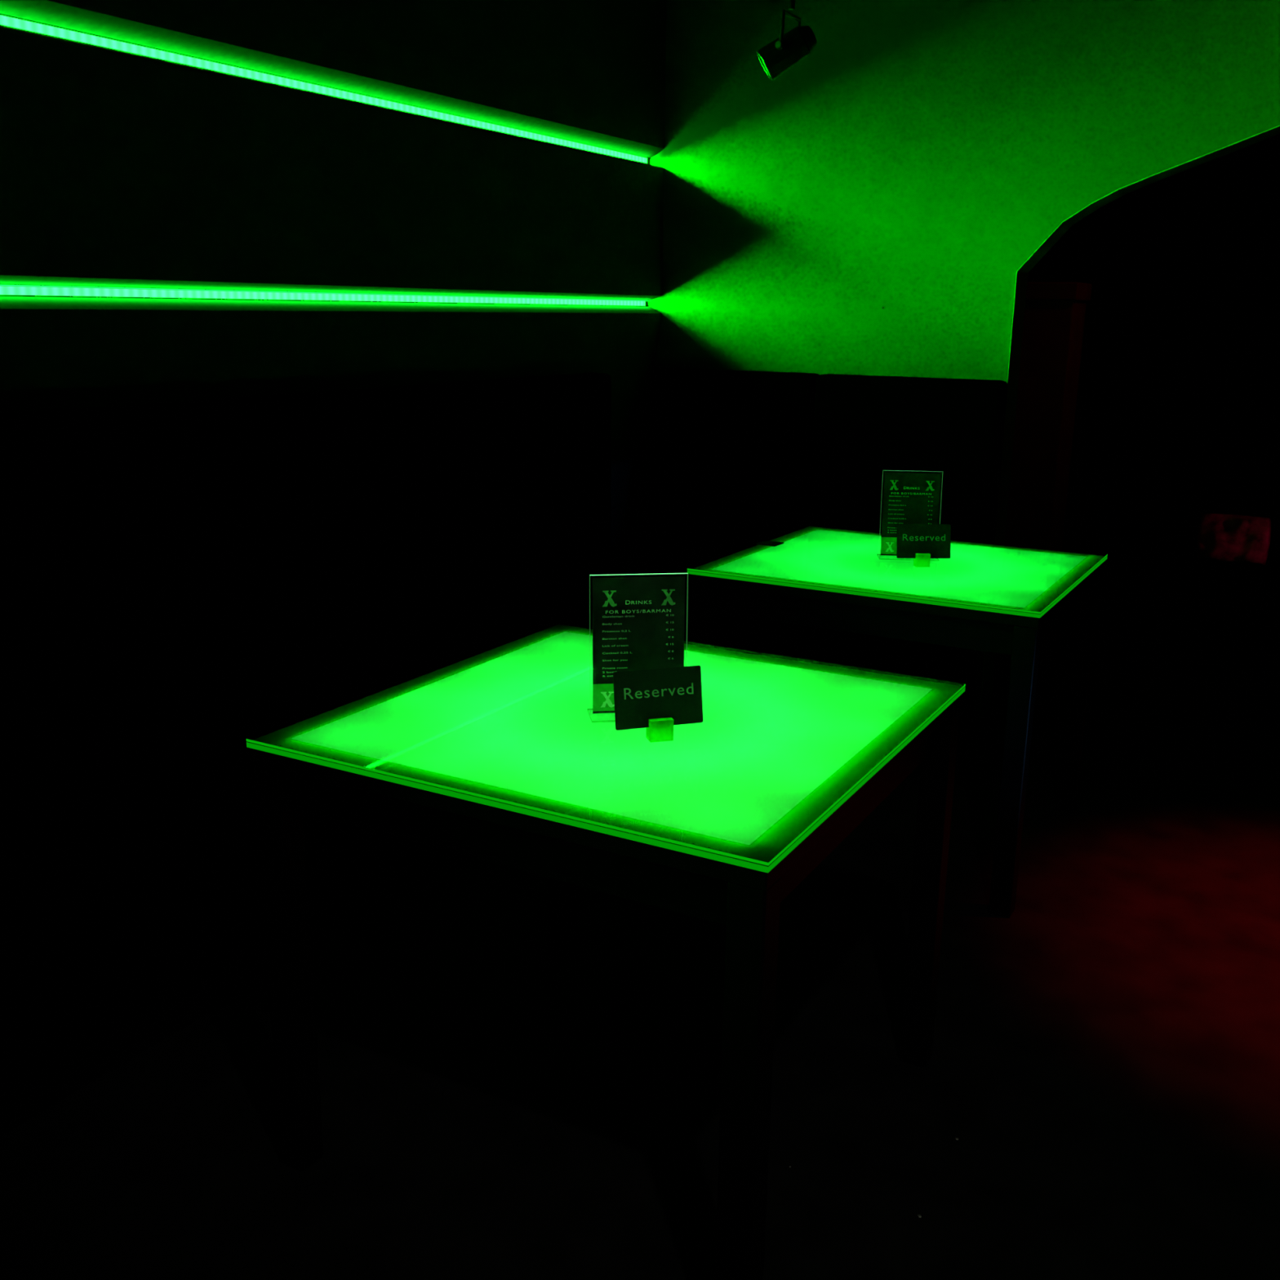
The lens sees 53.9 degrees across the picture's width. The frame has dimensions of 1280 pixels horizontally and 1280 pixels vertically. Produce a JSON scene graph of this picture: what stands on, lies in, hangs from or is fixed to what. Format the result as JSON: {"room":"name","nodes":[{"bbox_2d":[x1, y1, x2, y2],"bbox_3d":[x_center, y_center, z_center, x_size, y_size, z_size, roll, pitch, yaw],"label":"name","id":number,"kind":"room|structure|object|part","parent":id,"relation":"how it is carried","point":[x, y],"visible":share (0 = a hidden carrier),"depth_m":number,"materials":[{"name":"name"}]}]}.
{"room":"entertainment venue","nodes":[
{"label":"entertainment venue","id":0,"kind":"room"},
{"bbox_2d":[0,0,666,802],"bbox_3d":[-1.440,-0.720,2.231,0.194,3.000,5.869,9,17,28],"label":"wall","id":1,"kind":"structure","parent":0,"point":[118,169],"depth_m":3.16,"materials":[{"name":"black paint"}]},
{"bbox_2d":[0,284,648,306],"bbox_3d":[-1.091,-0.766,2.780,0.049,0.020,4.558,9,17,28],"label":"strip light","id":2,"kind":"object","parent":1,"relation":"attached to","point":[5,290],"visible":1,"depth_m":3.10,"materials":[{"name":"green plastic"}]},
{"bbox_3d":[-1.085,-0.756,2.778,0.034,0.002,4.555,9,17,28],"label":"lamp shade","id":3,"kind":"part","parent":2,"relation":"part of","materials":[{"name":"plastic"}]},
{"bbox_2d":[0,13,652,163],"bbox_3d":[-1.085,-1.252,2.652,0.049,0.019,4.558,9,17,28],"label":"strip light","id":4,"kind":"object","parent":1,"relation":"attached to","point":[7,21],"visible":0.94,"depth_m":3.02,"materials":[{"name":"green plastic"}]},
{"bbox_2d":[0,575,1279,1279],"bbox_3d":[1.571,0.822,2.614,5.700,0.100,9.000,9,17,28],"label":"floor","id":5,"kind":"structure","parent":0,"point":[1103,1066],"depth_m":2.37,"materials":[{"name":"black"}]},
{"bbox_2d":[246,624,965,1279],"bbox_3d":[-0.014,0.477,2.175,0.863,0.750,0.873,9,17,28],"label":"table","id":6,"kind":"object","parent":5,"relation":"on","point":[497,755],"visible":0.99,"depth_m":1.89,"materials":[{"name":"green glass"}]},
{"bbox_3d":[-0.563,0.529,2.025,0.052,0.712,0.052,9,17,28],"label":"leg","id":7,"kind":"part","parent":6,"relation":"part of","materials":[{"name":"black metal"}]},
{"bbox_3d":[-0.165,0.353,2.713,0.052,0.712,0.052,9,17,28],"label":"leg","id":8,"kind":"part","parent":6,"relation":"part of","materials":[{"name":"black metal"}]},
{"bbox_3d":[-0.009,0.116,2.080,0.863,0.004,0.873,9,17,28],"label":"glass","id":9,"kind":"part","parent":6,"relation":"part of","materials":[{"name":"glass"}]},
{"bbox_3d":[-0.010,0.177,2.096,0.859,0.102,0.869,9,17,28],"label":"frame","id":10,"kind":"part","parent":6,"relation":"part of","materials":[{"name":"black metal"}]},
{"bbox_3d":[-0.009,0.122,2.082,0.771,0.005,0.781,9,17,28],"label":"lit panel","id":11,"kind":"part","parent":6,"relation":"part of","materials":[{"name":"plastic"}]},
{"bbox_2d":[586,573,688,722],"bbox_3d":[-0.003,0.009,2.020,0.157,0.233,0.064,-2,15,-9],"label":"holder","id":12,"kind":"object","parent":6,"relation":"on","point":[638,622],"visible":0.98,"depth_m":2.01,"materials":[{"name":"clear plastic"}]},
{"bbox_3d":[-0.002,0.007,2.017,0.157,0.228,0.006,-2,12,-9],"label":"acrylic panel","id":13,"kind":"part","parent":12,"relation":"part of","materials":[{"name":"clear plastic"}]},
{"bbox_2d":[613,665,702,742],"bbox_3d":[0.029,0.099,1.925,0.142,0.108,0.031,-3,15,-15],"label":"sign","id":14,"kind":"object","parent":6,"relation":"on","point":[656,700],"visible":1,"depth_m":1.92,"materials":[{"name":"plastic"}]},
{"bbox_3d":[0.138,0.638,1.648,0.052,0.712,0.052,9,17,28],"label":"leg","id":15,"kind":"part","parent":6,"relation":"part of","materials":[{"name":"black metal"}]},
{"bbox_3d":[0.535,0.462,2.335,0.052,0.712,0.052,9,17,28],"label":"leg","id":16,"kind":"part","parent":6,"relation":"part of","materials":[{"name":"black metal"}]},
{"bbox_2d":[687,526,1107,917],"bbox_3d":[0.703,0.152,3.442,0.884,0.750,0.817,9,17,28],"label":"table","id":17,"kind":"object","parent":5,"relation":"on","point":[1002,599],"visible":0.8,"depth_m":3.13,"materials":[{"name":"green glass"}]},
{"bbox_3d":[0.157,0.196,3.325,0.052,0.712,0.052,9,17,28],"label":"leg","id":18,"kind":"part","parent":17,"relation":"part of","materials":[{"name":"black metal"}]},
{"bbox_2d":[755,540,783,546],"bbox_3d":[0.368,-0.274,3.564,0.060,0.003,0.062,9,17,28],"label":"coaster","id":19,"kind":"object","parent":17,"relation":"on","point":[767,543],"visible":1,"depth_m":3.56,"materials":[{"name":"black"}]},
{"bbox_3d":[0.532,0.033,3.962,0.052,0.712,0.052,9,17,28],"label":"leg","id":20,"kind":"part","parent":17,"relation":"part of","materials":[{"name":"black metal"}]},
{"bbox_3d":[0.706,-0.147,3.364,0.880,0.102,0.813,9,17,28],"label":"frame","id":21,"kind":"part","parent":17,"relation":"part of","materials":[{"name":"black metal"}]},
{"bbox_3d":[0.707,-0.208,3.348,0.884,0.004,0.817,9,17,28],"label":"glass","id":22,"kind":"part","parent":17,"relation":"part of","materials":[{"name":"glass"}]},
{"bbox_3d":[0.707,-0.203,3.349,0.792,0.005,0.725,9,17,28],"label":"lit panel","id":23,"kind":"part","parent":17,"relation":"part of","materials":[{"name":"plastic"}]},
{"bbox_2d":[876,470,942,560],"bbox_3d":[0.722,-0.333,3.355,0.157,0.232,0.064,2,15,4],"label":"holder","id":24,"kind":"object","parent":17,"relation":"on","point":[908,498],"visible":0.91,"depth_m":3.35,"materials":[{"name":"clear plastic"}]},
{"bbox_2d":[896,524,951,567],"bbox_3d":[0.738,-0.245,3.271,0.142,0.107,0.034,0,15,-3],"label":"sign","id":25,"kind":"object","parent":17,"relation":"on","point":[922,543],"visible":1,"depth_m":3.27,"materials":[{"name":"plastic"}]},
{"bbox_3d":[0.873,0.309,2.933,0.052,0.712,0.052,9,17,28],"label":"leg","id":26,"kind":"part","parent":17,"relation":"part of","materials":[{"name":"black metal"}]},
{"bbox_3d":[1.248,0.146,3.570,0.052,0.712,0.052,9,17,28],"label":"leg","id":27,"kind":"part","parent":17,"relation":"part of","materials":[{"name":"black metal"}]},
{"bbox_2d":[994,282,1091,672],"bbox_3d":[1.515,-0.644,5.024,0.359,1.505,0.274,9,17,28],"label":"pillar","id":28,"kind":"structure","parent":5,"relation":"on","point":[1054,320],"depth_m":4.83,"materials":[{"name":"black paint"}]},
{"bbox_3d":[2.831,-0.078,5.111,1.800,0.400,0.440,9,17,28],"label":"bench","id":29,"kind":"object","parent":5,"relation":"on","visible":0},
{"bbox_2d":[1194,512,1271,564],"bbox_3d":[2.440,-0.417,5.183,0.280,0.197,0.161,7,16,23],"label":"cushion","id":30,"kind":"object","parent":29,"relation":"on","point":[1223,538],"visible":1,"depth_m":5.14,"materials":[{"name":"fabric"}]},
{"bbox_2d":[626,0,1279,720],"bbox_3d":[2.350,-1.012,3.527,5.500,3.000,0.160,9,17,28],"label":"wall","id":31,"kind":"structure","parent":0,"point":[922,152],"depth_m":4.17,"materials":[{"name":"paint"}]},
{"bbox_2d":[978,124,1279,720],"bbox_3d":[2.347,-0.524,3.558,2.621,2.042,0.003,9,17,28],"label":"trim","id":32,"kind":"structure","parent":31,"relation":"attached to","point":[1279,125],"depth_m":3.93,"materials":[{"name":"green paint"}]},
{"bbox_2d":[1026,133,1279,593],"bbox_3d":[3.727,-1.645,6.001,5.600,3.000,0.100,9,17,28],"label":"wall","id":33,"kind":"structure","parent":0,"point":[1177,420],"depth_m":6.53,"materials":[{"name":"black paint"}]},
{"bbox_3d":[1.610,-2.176,1.825,5.700,0.100,9.000,9,17,28],"label":"ceiling","id":34,"kind":"structure","parent":0,"visible":0},
{"bbox_2d":[756,0,817,80],"bbox_3d":[0.385,-1.964,3.175,0.154,1.027,0.113,-4,15,-17],"label":"spotlight","id":35,"kind":"object","parent":34,"relation":"hanging from","point":[780,55],"visible":1,"depth_m":3.25,"materials":[{"name":"black metal"}]},
{"bbox_3d":[0.357,-1.529,3.233,0.021,0.021,0.012,9,17,28],"label":"knob","id":36,"kind":"part","parent":35,"relation":"part of","materials":[{"name":"black plastic"}]},
{"bbox_3d":[0.398,-2.038,3.155,0.017,0.835,0.017,9,17,28],"label":"rod","id":37,"kind":"part","parent":35,"relation":"part of","materials":[{"name":"black metal"}]}
]}

